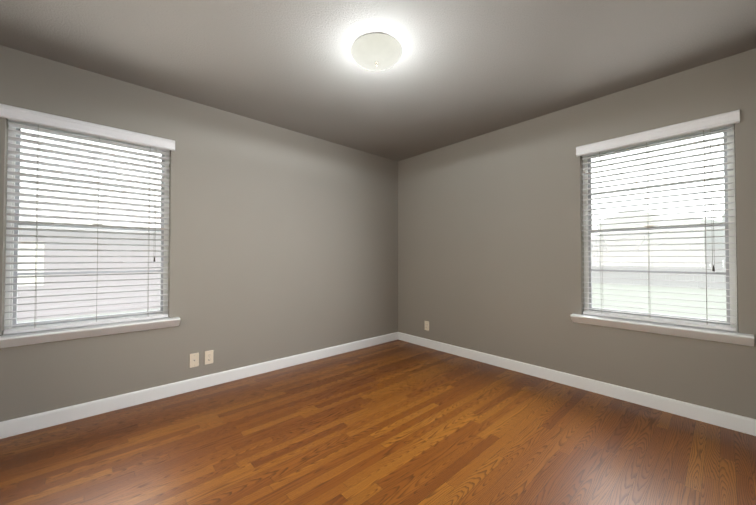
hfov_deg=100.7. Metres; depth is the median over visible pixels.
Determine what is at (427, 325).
duplex electrical outlet
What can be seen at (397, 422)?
floor
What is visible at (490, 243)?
wall
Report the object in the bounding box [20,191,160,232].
roof
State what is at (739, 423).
baseboard
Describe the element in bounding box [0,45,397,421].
wall
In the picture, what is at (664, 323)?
sill
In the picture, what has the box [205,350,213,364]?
duplex electrical outlet
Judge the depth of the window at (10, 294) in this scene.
2.20 m
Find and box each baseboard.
[0,332,397,438]
[398,332,755,435]
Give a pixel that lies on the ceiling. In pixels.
(460, 71)
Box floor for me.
[0,340,755,504]
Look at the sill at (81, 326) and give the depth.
2.18 m
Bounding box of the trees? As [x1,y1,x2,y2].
[591,210,724,267]
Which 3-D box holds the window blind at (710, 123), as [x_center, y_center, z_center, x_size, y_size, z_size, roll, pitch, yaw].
[2.048,-0.197,2.375,0.086,1.439,0.924,1,-1,-42]
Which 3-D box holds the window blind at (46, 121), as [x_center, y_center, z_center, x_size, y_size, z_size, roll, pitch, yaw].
[-2.023,-0.199,2.263,0.924,1.439,0.086,1,-1,-42]
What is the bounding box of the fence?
[592,250,725,288]
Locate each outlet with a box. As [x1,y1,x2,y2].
[189,353,198,367]
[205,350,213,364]
[425,321,428,330]
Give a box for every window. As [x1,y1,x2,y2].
[4,120,169,329]
[18,241,43,285]
[583,124,737,330]
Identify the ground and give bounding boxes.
[17,265,726,322]
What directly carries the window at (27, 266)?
attached to the neighboring building
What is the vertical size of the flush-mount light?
0.114 m
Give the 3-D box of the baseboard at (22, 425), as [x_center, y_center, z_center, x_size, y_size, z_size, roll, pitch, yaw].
[-1.132,1.114,3.009,3.800,0.100,0.015,1,-1,-42]
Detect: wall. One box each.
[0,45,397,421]
[398,48,755,418]
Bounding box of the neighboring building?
[17,230,160,320]
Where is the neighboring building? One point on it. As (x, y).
(75, 297)
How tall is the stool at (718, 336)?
0.072 m
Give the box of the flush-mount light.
[351,33,402,70]
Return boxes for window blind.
[0,104,174,334]
[576,110,739,330]
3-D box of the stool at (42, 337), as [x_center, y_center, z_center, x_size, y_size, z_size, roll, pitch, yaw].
[-1.984,0.559,2.208,1.004,0.072,0.073,1,-1,-42]
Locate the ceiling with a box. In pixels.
[0,0,755,161]
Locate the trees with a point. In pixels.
(664, 235)
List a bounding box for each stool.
[0,317,179,347]
[570,314,753,346]
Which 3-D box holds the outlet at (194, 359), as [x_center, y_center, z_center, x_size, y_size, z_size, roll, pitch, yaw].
[-1.545,0.908,2.638,0.070,0.115,0.015,1,-1,-42]
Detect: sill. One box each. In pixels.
[2,317,168,335]
[582,314,737,332]
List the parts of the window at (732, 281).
window sash, sash glass, sash glass, window sash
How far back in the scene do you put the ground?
10.70 m
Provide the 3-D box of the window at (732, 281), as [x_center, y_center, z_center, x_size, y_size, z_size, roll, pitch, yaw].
[2.121,-0.179,2.441,0.082,1.411,0.878,1,-1,-42]
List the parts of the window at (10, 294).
left window sash, sash glass, left window sash, sash glass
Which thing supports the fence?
on the ground

